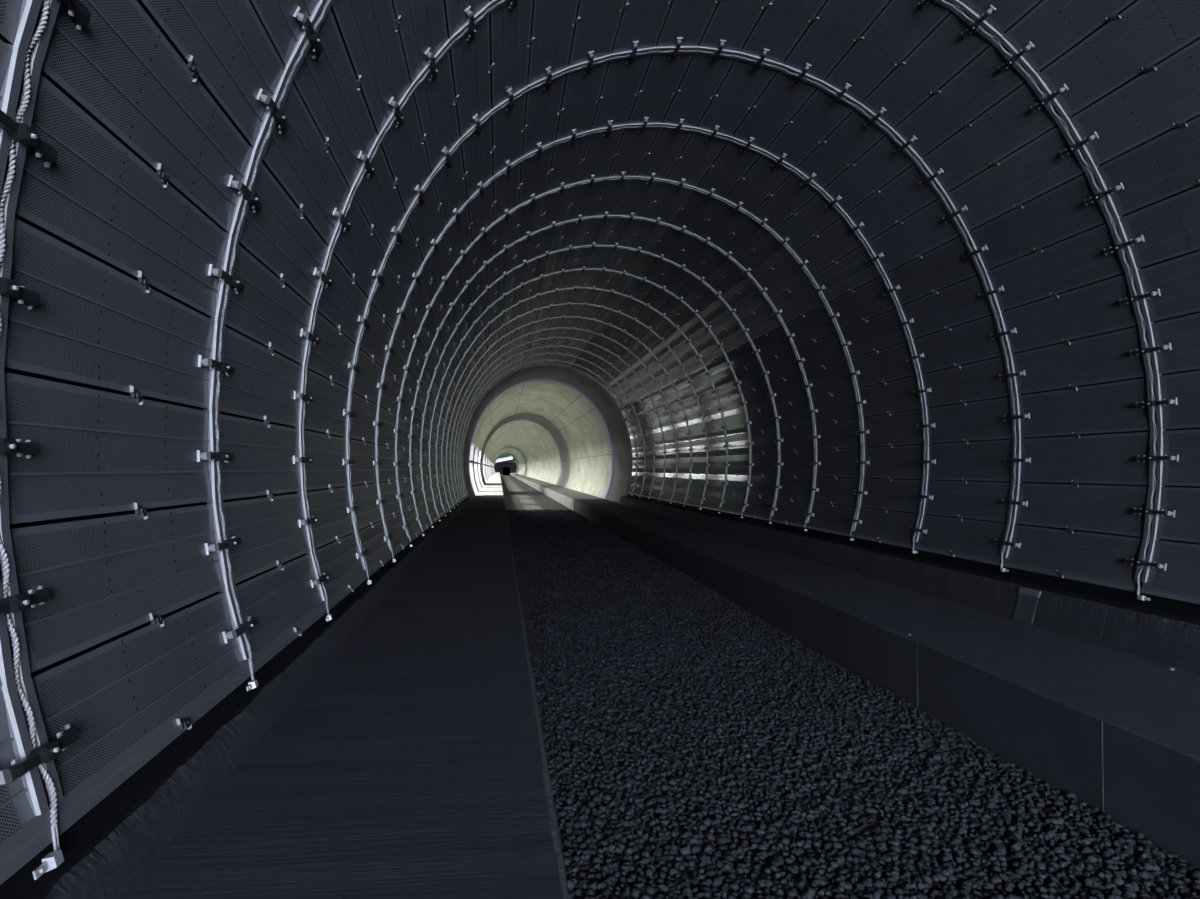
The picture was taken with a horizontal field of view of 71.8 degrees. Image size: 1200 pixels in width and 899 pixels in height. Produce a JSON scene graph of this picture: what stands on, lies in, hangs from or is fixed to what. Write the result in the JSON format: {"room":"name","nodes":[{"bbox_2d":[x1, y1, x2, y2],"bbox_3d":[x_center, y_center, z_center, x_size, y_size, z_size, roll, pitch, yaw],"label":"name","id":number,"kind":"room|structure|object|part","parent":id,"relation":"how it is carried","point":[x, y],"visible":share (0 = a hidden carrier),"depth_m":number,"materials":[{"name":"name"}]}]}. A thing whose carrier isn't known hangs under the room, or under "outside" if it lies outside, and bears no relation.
{"room":"railway tunnel","nodes":[
{"label":"railway tunnel","id":0,"kind":"room"},
{"bbox_2d":[0,0,482,869],"bbox_3d":[-3.603,-0.631,19.376,1.027,4.605,39.300,0,-1,-7],"label":"wall","id":1,"kind":"structure","parent":0,"point":[149,110],"depth_m":4.29,"materials":[{"name":"grey concrete"}]},
{"bbox_2d":[0,494,467,898],"bbox_3d":[-3.826,1.751,19.295,0.115,0.382,39.292,0,-1,-7],"label":"trim","id":2,"kind":"structure","parent":1,"relation":"attached to","point":[78,830],"depth_m":3.52,"materials":[{"name":"grey metal"}]},
{"bbox_2d":[120,495,569,898],"bbox_3d":[-3.014,2.616,16.593,2.478,1.444,61.171,0,-1,-7],"label":"walkway","id":3,"kind":"object","parent":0,"point":[413,764],"visible":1,"depth_m":4.16,"materials":[{"name":"concrete"}]},
{"bbox_2d":[34,497,470,898],"bbox_3d":[-3.906,1.874,19.136,0.493,0.203,40.670,0,-1,-7],"label":"kerb","id":4,"kind":"object","parent":3,"relation":"on","point":[116,859],"visible":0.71,"depth_m":3.85,"materials":[{"name":"concrete"}]},
{"bbox_2d":[469,445,478,491],"bbox_3d":[-8.259,1.511,54.681,0.969,3.713,2.278,0,-1,-7],"label":"pillar","id":5,"kind":"structure","parent":0,"point":[473,447],"depth_m":53.55,"materials":[{"name":"concrete"}]},
{"bbox_2d":[474,449,481,487],"bbox_3d":[-9.575,1.757,65.493,0.969,3.713,2.071,0,-1,-7],"label":"pillar","id":6,"kind":"structure","parent":0,"point":[476,456],"depth_m":64.46,"materials":[{"name":"concrete"}]},
{"bbox_2d":[483,455,487,480],"bbox_3d":[-13.808,2.547,100.295,0.969,3.713,4.146,0,-1,-7],"label":"pillar","id":7,"kind":"structure","parent":0,"point":[484,456],"depth_m":98.23,"materials":[{"name":"concrete"}]},
{"bbox_2d":[485,457,489,478],"bbox_3d":[-15.912,2.940,117.593,0.969,3.713,4.146,0,-1,-7],"label":"pillar","id":8,"kind":"structure","parent":0,"point":[486,457],"depth_m":115.55,"materials":[{"name":"concrete"}]},
{"bbox_2d":[475,473,502,494],"bbox_3d":[-21.878,6.140,171.658,2.478,1.442,251.324,0,-1,-7],"label":"walkway","id":9,"kind":"object","parent":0,"point":[493,486],"visible":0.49,"depth_m":65.69,"materials":[{"name":"concrete"}]},
{"bbox_2d":[494,454,517,472],"bbox_3d":[-32.608,4.825,287.385,9.412,7.952,4.976,0,-1,-7],"label":"ring","id":10,"kind":"object","parent":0,"point":[502,454],"visible":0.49,"depth_m":285.30,"materials":[{"name":"concrete"}]},
{"bbox_2d":[494,453,518,472],"bbox_3d":[-31.255,4.637,276.264,8.832,7.500,17.426,0,-1,-7],"label":"ring","id":11,"kind":"object","parent":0,"point":[503,453],"visible":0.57,"depth_m":274.30,"materials":[{"name":"grey concrete"}]},
{"bbox_2d":[494,452,519,473],"bbox_3d":[-29.080,4.244,258.974,8.690,7.500,17.426,0,-1,-7],"label":"ring","id":12,"kind":"object","parent":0,"point":[503,452],"visible":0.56,"depth_m":257.96,"materials":[{"name":"concrete"}]},
{"bbox_2d":[494,451,521,473],"bbox_3d":[-26.976,3.851,241.676,8.690,7.500,17.426,0,-1,-7],"label":"ring","id":13,"kind":"object","parent":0,"point":[503,451],"visible":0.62,"depth_m":241.15,"materials":[{"name":"concrete"}]},
{"bbox_2d":[493,449,523,474],"bbox_3d":[-24.872,3.458,224.378,8.690,7.500,17.426,0,-1,-7],"label":"ring","id":14,"kind":"object","parent":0,"point":[519,456],"visible":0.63,"depth_m":224.15,"materials":[{"name":"concrete"}]},
{"bbox_2d":[493,448,525,474],"bbox_3d":[-22.767,3.065,207.080,8.690,7.500,17.426,0,-1,-7],"label":"ring","id":15,"kind":"object","parent":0,"point":[517,451],"visible":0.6,"depth_m":207.20,"materials":[{"name":"concrete"}]},
{"bbox_2d":[492,447,526,475],"bbox_3d":[-21.235,2.766,193.892,8.832,7.500,9.126,0,-1,-7],"label":"ring","id":16,"kind":"object","parent":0,"point":[504,447],"visible":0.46,"depth_m":193.96,"materials":[{"name":"grey concrete"}]},
{"bbox_2d":[492,444,529,476],"bbox_3d":[-19.561,2.467,180.721,8.690,7.500,17.426,0,-1,-7],"label":"ring","id":17,"kind":"object","parent":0,"point":[509,445],"visible":0.59,"depth_m":179.98,"materials":[{"name":"concrete"}]},
{"bbox_2d":[491,442,532,476],"bbox_3d":[-17.457,2.074,163.423,8.690,7.500,17.426,0,-1,-7],"label":"ring","id":18,"kind":"object","parent":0,"point":[524,448],"visible":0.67,"depth_m":162.81,"materials":[{"name":"concrete"}]},
{"bbox_2d":[490,438,536,478],"bbox_3d":[-15.352,1.681,146.125,8.690,7.500,17.426,0,-1,-7],"label":"ring","id":19,"kind":"object","parent":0,"point":[522,442],"visible":0.63,"depth_m":145.71,"materials":[{"name":"concrete"}]},
{"bbox_2d":[488,434,542,479],"bbox_3d":[-13.248,1.288,128.827,8.690,7.500,17.426,0,-1,-7],"label":"ring","id":20,"kind":"object","parent":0,"point":[527,440],"visible":0.69,"depth_m":128.15,"materials":[{"name":"concrete"}]},
{"bbox_2d":[486,428,549,481],"bbox_3d":[-11.144,0.895,111.529,8.690,7.500,17.426,0,-1,-7],"label":"ring","id":21,"kind":"object","parent":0,"point":[536,439],"visible":0.73,"depth_m":110.83,"materials":[{"name":"concrete"}]},
{"bbox_2d":[484,420,560,484],"bbox_3d":[-9.039,0.502,94.231,8.690,7.500,17.426,0,-1,-7],"label":"ring","id":22,"kind":"object","parent":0,"point":[545,436],"visible":0.77,"depth_m":93.26,"materials":[{"name":"concrete"}]},
{"bbox_2d":[478,413,569,486],"bbox_3d":[-7.356,0.174,79.807,8.832,7.500,11.616,0,-1,-7],"label":"ring","id":23,"kind":"object","parent":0,"point":[542,421],"visible":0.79,"depth_m":79.02,"materials":[{"name":"grey concrete"}]},
{"bbox_2d":[480,407,577,488],"bbox_3d":[-6.159,-0.036,70.549,8.690,7.500,7.051,0,-1,-7],"label":"ring","id":24,"kind":"object","parent":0,"point":[562,428],"visible":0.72,"depth_m":70.53,"materials":[{"name":"concrete"}]},
{"bbox_2d":[479,405,579,489],"bbox_3d":[-5.607,-0.139,66.019,8.690,7.500,2.071,0,-1,-7],"label":"ring","id":25,"kind":"object","parent":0,"point":[535,406],"visible":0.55,"depth_m":66.19,"materials":[{"name":"concrete"}]},
{"bbox_2d":[471,392,595,493],"bbox_3d":[-4.292,-0.385,55.207,8.690,7.500,2.278,0,-1,-7],"label":"ring","id":26,"kind":"object","parent":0,"point":[560,400],"visible":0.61,"depth_m":55.38,"materials":[{"name":"concrete"}]},
{"bbox_2d":[476,395,591,492],"bbox_3d":[-4.956,-0.261,60.664,8.690,7.500,8.711,0,-1,-7],"label":"ring","id":27,"kind":"object","parent":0,"point":[581,437],"visible":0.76,"depth_m":60.42,"materials":[{"name":"concrete"}]},
{"bbox_2d":[500,475,570,509],"bbox_3d":[-18.700,6.607,171.741,3.951,0.690,251.905,0,-1,-7],"label":"track bed","id":28,"kind":"object","parent":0,"point":[518,495],"visible":0.43,"depth_m":65.07,"materials":[{"name":"grey concrete"}]},
{"bbox_2d":[503,467,509,474],"bbox_3d":[-31.801,7.425,281.737,2.521,2.849,2.988,0,-1,-7],"label":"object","id":29,"kind":"object","parent":28,"relation":"on","point":[506,470],"visible":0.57,"depth_m":280.74,"materials":[{"name":"black"}]},
{"bbox_2d":[471,382,609,497],"bbox_3d":[-3.754,-0.485,50.780,8.690,7.500,6.636,0,-1,-7],"label":"ring","id":30,"kind":"object","parent":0,"point":[576,401],"visible":0.71,"depth_m":50.67,"materials":[{"name":"concrete"}]},
{"bbox_2d":[472,380,611,498],"bbox_3d":[-3.273,-0.575,46.826,8.690,7.500,1.324,0,-1,-7],"label":"ring","id":31,"kind":"object","parent":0,"point":[570,388],"visible":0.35,"depth_m":47.32,"materials":[{"name":"concrete"}]},
{"bbox_2d":[463,363,632,502],"bbox_3d":[-2.872,-0.663,42.946,8.832,7.500,6.221,0,-1,-7],"label":"ring","id":32,"kind":"object","parent":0,"point":[596,392],"visible":0.72,"depth_m":42.23,"materials":[{"name":"concrete"}]},
{"bbox_2d":[468,378,613,497],"bbox_3d":[-3.238,-0.614,45.953,8.035,6.664,0.664,0,-1,-7],"label":"trim","id":33,"kind":"structure","parent":32,"relation":"attached to","point":[548,379],"depth_m":46.02,"materials":[{"name":"grey concrete"}]},
{"bbox_2d":[511,473,602,510],"bbox_3d":[-15.350,6.227,171.739,2.803,1.227,252.735,0,-1,-7],"label":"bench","id":34,"kind":"object","parent":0,"point":[565,496],"visible":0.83,"depth_m":64.23,"materials":[{"name":"concrete"}]},
{"bbox_2d":[4,0,1199,674],"bbox_3d":[0.748,-1.120,13.189,8.236,7.341,53.733,0,-1,-7],"label":"panel seams","id":35,"kind":"object","parent":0,"point":[78,518],"visible":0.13,"depth_m":9.02,"materials":[{"name":"grey metal"}]},
{"bbox_2d":[0,0,90,879],"bbox_3d":[1.954,-1.799,3.268,8.111,6.294,0.498,0,-1,-7],"label":"arch","id":36,"kind":"object","parent":35,"relation":"attached to","point":[34,764],"visible":1,"depth_m":2.76,"materials":[{"name":"metal"}]},
{"bbox_3d":[-1.840,1.007,2.514,0.040,0.066,0.045,-15,1,-7],"label":"plate","id":37,"kind":"part","parent":36,"relation":"part of","materials":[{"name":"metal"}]},
{"bbox_3d":[-2.045,-0.003,2.969,0.040,0.066,0.045,-3,-1,-7],"label":"plate","id":38,"kind":"part","parent":36,"relation":"part of","materials":[{"name":"metal"}]},
{"bbox_3d":[-1.996,0.521,2.963,0.040,0.066,0.045,-8,0,-7],"label":"plate","id":39,"kind":"part","parent":36,"relation":"part of","materials":[{"name":"metal"}]},
{"bbox_3d":[-1.994,-1.056,2.999,0.040,0.066,0.045,9,-2,-7],"label":"plate","id":40,"kind":"part","parent":36,"relation":"part of","materials":[{"name":"metal"}]},
{"bbox_3d":[-1.895,1.018,2.964,0.040,0.066,0.045,-15,1,-7],"label":"plate","id":41,"kind":"part","parent":36,"relation":"part of","materials":[{"name":"metal"}]},
{"bbox_3d":[-1.891,-1.567,3.023,0.040,0.066,0.045,15,-3,-6],"label":"plate","id":42,"kind":"part","parent":36,"relation":"part of","materials":[{"name":"metal"}]},
{"bbox_2d":[197,0,334,690],"bbox_3d":[1.690,-1.749,5.444,8.111,6.294,0.498,0,-1,-7],"label":"arch","id":43,"kind":"object","parent":35,"relation":"attached to","point":[309,35],"visible":0.99,"depth_m":4.92,"materials":[{"name":"metal"}]},
{"bbox_3d":[-2.255,0.037,4.695,0.040,0.066,0.045,-3,-1,-7],"label":"plate","id":44,"kind":"part","parent":43,"relation":"part of","materials":[{"name":"metal"}]},
{"bbox_3d":[-2.255,-0.499,4.707,0.040,0.066,0.045,3,-2,-7],"label":"plate","id":45,"kind":"part","parent":43,"relation":"part of","materials":[{"name":"metal"}]},
{"bbox_3d":[-2.206,0.560,4.689,0.040,0.066,0.045,-8,0,-7],"label":"plate","id":46,"kind":"part","parent":43,"relation":"part of","materials":[{"name":"metal"}]},
{"bbox_3d":[-2.204,-1.017,4.725,0.040,0.066,0.045,9,-2,-7],"label":"plate","id":47,"kind":"part","parent":43,"relation":"part of","materials":[{"name":"metal"}]},
{"bbox_3d":[-2.105,1.057,4.690,0.040,0.066,0.045,-15,1,-7],"label":"plate","id":48,"kind":"part","parent":43,"relation":"part of","materials":[{"name":"metal"}]},
{"bbox_3d":[-2.101,-1.528,4.750,0.040,0.066,0.045,15,-3,-6],"label":"plate","id":49,"kind":"part","parent":43,"relation":"part of","materials":[{"name":"metal"}]},
{"bbox_3d":[-1.947,-2.035,4.780,0.040,0.066,0.045,20,-4,-6],"label":"plate","id":50,"kind":"part","parent":43,"relation":"part of","materials":[{"name":"metal"}]},
{"bbox_3d":[-1.746,-2.525,4.815,0.040,0.066,0.045,25,-4,-6],"label":"plate","id":51,"kind":"part","parent":43,"relation":"part of","materials":[{"name":"metal"}]},
{"bbox_2d":[461,359,637,496],"bbox_3d":[-2.281,-1.008,38.088,8.111,6.294,0.498,0,-1,-7],"label":"arch","id":52,"kind":"object","parent":35,"relation":"attached to","point":[544,360],"visible":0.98,"depth_m":38.20,"materials":[{"name":"metal"}]},
{"bbox_2d":[459,353,645,497],"bbox_3d":[-2.017,-1.057,35.912,8.111,6.294,0.498,0,-1,-7],"label":"arch","id":53,"kind":"object","parent":35,"relation":"attached to","point":[535,355],"visible":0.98,"depth_m":36.04,"materials":[{"name":"black steel"},{"name":"grey plastic cable sheathing"},{"name":"galvanised steel"}]},
{"bbox_2d":[456,345,655,499],"bbox_3d":[-1.752,-1.106,33.735,8.111,6.294,0.498,0,-1,-7],"label":"arch","id":54,"kind":"object","parent":35,"relation":"attached to","point":[550,346],"visible":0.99,"depth_m":33.88,"materials":[{"name":"black steel"},{"name":"grey plastic cable sheathing"},{"name":"galvanised steel"}]},
{"bbox_2d":[453,337,665,502],"bbox_3d":[-1.487,-1.156,31.559,8.111,6.294,0.498,0,-1,-7],"label":"arch","id":55,"kind":"object","parent":35,"relation":"attached to","point":[553,338],"visible":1,"depth_m":31.67,"materials":[{"name":"black steel"},{"name":"grey plastic cable sheathing"},{"name":"galvanised steel"}]},
{"bbox_2d":[449,327,678,504],"bbox_3d":[-1.222,-1.205,29.383,8.111,6.294,0.498,0,-1,-7],"label":"arch","id":56,"kind":"object","parent":35,"relation":"attached to","point":[558,328],"visible":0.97,"depth_m":29.53,"materials":[{"name":"black steel"},{"name":"grey plastic cable sheathing"},{"name":"galvanised steel"}]},
{"bbox_2d":[445,315,692,507],"bbox_3d":[-0.958,-1.255,27.206,8.111,6.294,0.498,0,-1,-7],"label":"arch","id":57,"kind":"object","parent":35,"relation":"attached to","point":[562,317],"visible":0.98,"depth_m":27.34,"materials":[{"name":"metal"}]},
{"bbox_2d":[440,302,709,511],"bbox_3d":[-0.693,-1.304,25.030,8.111,6.294,0.498,0,-1,-7],"label":"arch","id":58,"kind":"object","parent":35,"relation":"attached to","point":[551,306],"visible":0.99,"depth_m":25.17,"materials":[{"name":"metal"}]},
{"bbox_2d":[435,286,729,515],"bbox_3d":[-0.428,-1.354,22.854,8.111,6.294,0.498,0,-1,-7],"label":"arch","id":59,"kind":"object","parent":35,"relation":"attached to","point":[574,288],"visible":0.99,"depth_m":23.00,"materials":[{"name":"black steel"},{"name":"grey plastic cable sheathing"},{"name":"galvanised steel"}]},
{"bbox_2d":[428,266,753,521],"bbox_3d":[-0.163,-1.403,20.678,8.111,6.294,0.498,0,-1,-7],"label":"arch","id":60,"kind":"object","parent":35,"relation":"attached to","point":[583,269],"visible":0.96,"depth_m":20.83,"materials":[{"name":"black steel"},{"name":"grey plastic cable sheathing"},{"name":"galvanised steel"}]},
{"bbox_2d":[419,242,782,527],"bbox_3d":[0.101,-1.452,18.502,8.111,6.294,0.498,0,-1,-7],"label":"arch","id":61,"kind":"object","parent":35,"relation":"attached to","point":[593,246],"visible":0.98,"depth_m":18.65,"materials":[{"name":"black steel"},{"name":"grey plastic cable sheathing"},{"name":"galvanised steel"}]},
{"bbox_2d":[408,212,820,535],"bbox_3d":[0.366,-1.502,16.325,8.111,6.294,0.498,0,-1,-7],"label":"arch","id":62,"kind":"object","parent":35,"relation":"attached to","point":[806,386],"visible":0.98,"depth_m":16.49,"materials":[{"name":"black steel"},{"name":"grey plastic cable sheathing"},{"name":"galvanised steel"}]},
{"bbox_2d":[394,172,869,546],"bbox_3d":[0.631,-1.551,14.149,8.111,6.294,0.498,0,-1,-7],"label":"arch","id":63,"kind":"object","parent":35,"relation":"attached to","point":[483,235],"visible":0.98,"depth_m":14.32,"materials":[{"name":"black steel"},{"name":"grey plastic cable sheathing"},{"name":"galvanised steel"}]},
{"bbox_2d":[373,117,935,561],"bbox_3d":[0.895,-1.601,11.973,8.111,6.294,0.498,0,-1,-7],"label":"arch","id":64,"kind":"object","parent":35,"relation":"attached to","point":[923,496],"visible":0.99,"depth_m":12.14,"materials":[{"name":"black steel"},{"name":"grey plastic cable sheathing"},{"name":"galvanised steel"}]},
{"bbox_2d":[343,37,1030,584],"bbox_3d":[1.160,-1.650,9.796,8.111,6.294,0.498,0,-1,-7],"label":"arch","id":65,"kind":"object","parent":35,"relation":"attached to","point":[905,146],"visible":1,"depth_m":9.97,"materials":[{"name":"black steel"},{"name":"grey plastic cable sheathing"},{"name":"galvanised steel"}]},
{"bbox_2d":[293,0,1178,620],"bbox_3d":[1.425,-1.700,7.620,8.111,6.294,0.498,0,-1,-7],"label":"arch","id":66,"kind":"object","parent":35,"relation":"attached to","point":[1048,99],"visible":1,"depth_m":7.95,"materials":[{"name":"black steel"},{"name":"grey plastic cable sheathing"},{"name":"galvanised steel"}]},
{"bbox_3d":[-2.520,0.086,6.872,0.040,0.066,0.045,-3,-1,-7],"label":"plate","id":67,"kind":"part","parent":66,"relation":"part of","materials":[{"name":"metal"}]},
{"bbox_3d":[-2.519,-0.449,6.884,0.040,0.066,0.045,3,-2,-7],"label":"plate","id":68,"kind":"part","parent":66,"relation":"part of","materials":[{"name":"metal"}]},
{"bbox_3d":[-2.470,0.609,6.866,0.040,0.066,0.045,-8,0,-7],"label":"plate","id":69,"kind":"part","parent":66,"relation":"part of","materials":[{"name":"metal"}]},
{"bbox_3d":[-2.469,-0.968,6.902,0.040,0.066,0.045,9,-2,-7],"label":"plate","id":70,"kind":"part","parent":66,"relation":"part of","materials":[{"name":"metal"}]},
{"bbox_3d":[-2.369,1.106,6.867,0.040,0.066,0.045,-15,1,-7],"label":"plate","id":71,"kind":"part","parent":66,"relation":"part of","materials":[{"name":"metal"}]},
{"bbox_3d":[-2.366,-1.478,6.926,0.040,0.066,0.045,15,-3,-6],"label":"plate","id":72,"kind":"part","parent":66,"relation":"part of","materials":[{"name":"metal"}]},
{"bbox_3d":[-2.212,-1.986,6.956,0.040,0.066,0.045,20,-4,-6],"label":"plate","id":73,"kind":"part","parent":66,"relation":"part of","materials":[{"name":"metal"}]},
{"bbox_3d":[-2.011,-2.475,6.992,0.040,0.066,0.045,25,-4,-6],"label":"plate","id":74,"kind":"part","parent":66,"relation":"part of","materials":[{"name":"metal"}]},
{"bbox_3d":[-1.760,-2.947,7.033,0.040,0.066,0.045,31,-5,-5],"label":"plate","id":75,"kind":"part","parent":66,"relation":"part of","materials":[{"name":"metal"}]},
{"bbox_3d":[-1.464,-3.386,7.079,0.040,0.066,0.045,38,-5,-5],"label":"plate","id":76,"kind":"part","parent":66,"relation":"part of","materials":[{"name":"metal"}]},
{"bbox_3d":[-1.129,-3.768,7.128,0.066,0.040,0.045,-45,4,-6],"label":"plate","id":77,"kind":"part","parent":66,"relation":"part of","materials":[{"name":"metal"}]},
{"bbox_3d":[3.640,-4.093,7.716,0.066,0.040,0.045,36,-5,-5],"label":"plate","id":78,"kind":"part","parent":66,"relation":"part of","materials":[{"name":"metal"}]},
{"bbox_3d":[4.020,-3.772,7.755,0.066,0.040,0.045,45,-6,-4],"label":"plate","id":79,"kind":"part","parent":66,"relation":"part of","materials":[{"name":"metal"}]},
{"bbox_3d":[4.357,-3.390,7.787,0.040,0.066,0.045,-38,3,-6],"label":"plate","id":80,"kind":"part","parent":66,"relation":"part of","materials":[{"name":"metal"}]},
{"bbox_3d":[4.657,-2.951,7.814,0.040,0.066,0.045,-31,3,-7],"label":"plate","id":81,"kind":"part","parent":66,"relation":"part of","materials":[{"name":"metal"}]},
{"bbox_3d":[4.910,-2.480,7.834,0.040,0.066,0.045,-26,2,-7],"label":"plate","id":82,"kind":"part","parent":66,"relation":"part of","materials":[{"name":"metal"}]},
{"bbox_3d":[5.115,-1.991,7.847,0.040,0.066,0.045,-20,1,-7],"label":"plate","id":83,"kind":"part","parent":66,"relation":"part of","materials":[{"name":"metal"}]},
{"bbox_3d":[5.272,-1.484,7.855,0.040,0.066,0.045,-15,0,-7],"label":"plate","id":84,"kind":"part","parent":66,"relation":"part of","materials":[{"name":"metal"}]},
{"bbox_3d":[5.293,1.101,7.799,0.040,0.066,0.045,15,-3,-6],"label":"plate","id":85,"kind":"part","parent":66,"relation":"part of","materials":[{"name":"metal"}]},
{"bbox_3d":[5.378,-0.973,7.856,0.040,0.066,0.045,-9,0,-7],"label":"plate","id":86,"kind":"part","parent":66,"relation":"part of","materials":[{"name":"metal"}]},
{"bbox_3d":[5.391,0.604,7.822,0.040,0.066,0.045,8,-2,-7],"label":"plate","id":87,"kind":"part","parent":66,"relation":"part of","materials":[{"name":"metal"}]},
{"bbox_3d":[5.433,-0.455,7.851,0.040,0.066,0.045,-3,-1,-7],"label":"plate","id":88,"kind":"part","parent":66,"relation":"part of","materials":[{"name":"metal"}]},
{"bbox_3d":[5.437,0.081,7.840,0.040,0.066,0.045,2,-2,-7],"label":"plate","id":89,"kind":"part","parent":66,"relation":"part of","materials":[{"name":"metal"}]},
{"bbox_2d":[392,0,1134,395],"bbox_3d":[-0.230,-3.751,19.857,5.951,1.696,39.300,0,-1,-7],"label":"ceiling","id":90,"kind":"structure","parent":0,"point":[514,49],"depth_m":10.87,"materials":[{"name":"grey concrete"}]},
{"bbox_2d":[525,565,1195,898],"bbox_3d":[0.164,3.104,16.676,3.951,0.650,60.590,0,-1,-7],"label":"stones","id":91,"kind":"object","parent":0,"point":[1016,889],"visible":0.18,"depth_m":5.56,"materials":[{"name":"stone"}]},
{"bbox_2d":[506,509,1199,898],"bbox_3d":[-0.899,2.963,25.341,3.968,0.212,43.241,0,-1,-7],"label":"gravel","id":92,"kind":"object","parent":91,"relation":"on","point":[548,545],"visible":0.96,"depth_m":6.54,"materials":[{"name":"gravel"}]},
{"bbox_2d":[573,499,1199,869],"bbox_3d":[3.513,2.704,16.674,2.803,1.227,59.760,0,-1,-7],"label":"walkway","id":93,"kind":"object","parent":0,"point":[1118,731],"visible":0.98,"depth_m":7.44,"materials":[{"name":"concrete"}]},
{"bbox_2d":[619,496,1199,674],"bbox_3d":[3.375,2.047,22.945,0.731,0.409,34.860,0,-1,-7],"label":"kerb","id":94,"kind":"object","parent":93,"relation":"on","point":[1169,639],"visible":0.73,"depth_m":9.71,"materials":[{"name":"concrete"}]},
{"bbox_3d":[4.737,1.733,9.214,0.118,0.359,0.356,0,-1,-7],"label":"plate","id":95,"kind":"part","parent":94,"relation":"part of","materials":[{"name":"metal"}]},
{"bbox_2d":[607,0,1199,599],"bbox_3d":[3.328,-0.841,20.224,1.349,5.017,39.300,0,-1,-7],"label":"wall","id":96,"kind":"structure","parent":0,"point":[1161,99],"depth_m":9.91,"materials":[{"name":"grey concrete"}]},
{"bbox_2d":[628,493,1199,619],"bbox_3d":[3.728,1.776,20.213,0.115,0.321,39.292,0,-1,-7],"label":"trim","id":97,"kind":"structure","parent":96,"relation":"attached to","point":[1163,602],"depth_m":10.21,"materials":[{"name":"grey metal"}]},
{"bbox_3d":[-7.240,1.321,46.300,0.969,3.713,1.324,0,-1,-7],"label":"pillar","id":98,"kind":"structure","parent":0,"visible":0},
{"bbox_2d":[469,460,492,466],"bbox_3d":[-21.878,3.354,165.679,0.100,0.125,239.248,0,-1,-7],"label":"guard rail","id":99,"kind":"object","parent":98,"relation":"attached to","point":[470,461],"visible":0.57,"depth_m":59.40,"materials":[{"name":"grey metal"}]},
{"label":"outside","id":100,"kind":"structure","parent":0,"visible":0},
{"bbox_2d":[495,456,512,464],"bbox_3d":[-37.795,4.399,316.036,8.985,3.696,4.980,0,-1,-7],"label":"beam","id":101,"kind":"structure","parent":100,"point":[506,459],"depth_m":314.02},
{"label":"ground","id":102,"kind":"structure","parent":0,"visible":0},
{"bbox_2d":[495,462,516,474],"bbox_3d":[-38.419,7.808,326.964,11.676,5.445,2.490,0,-1,-7],"label":"wall","id":103,"kind":"structure","parent":102,"relation":"on","point":[513,466],"depth_m":326.14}
]}

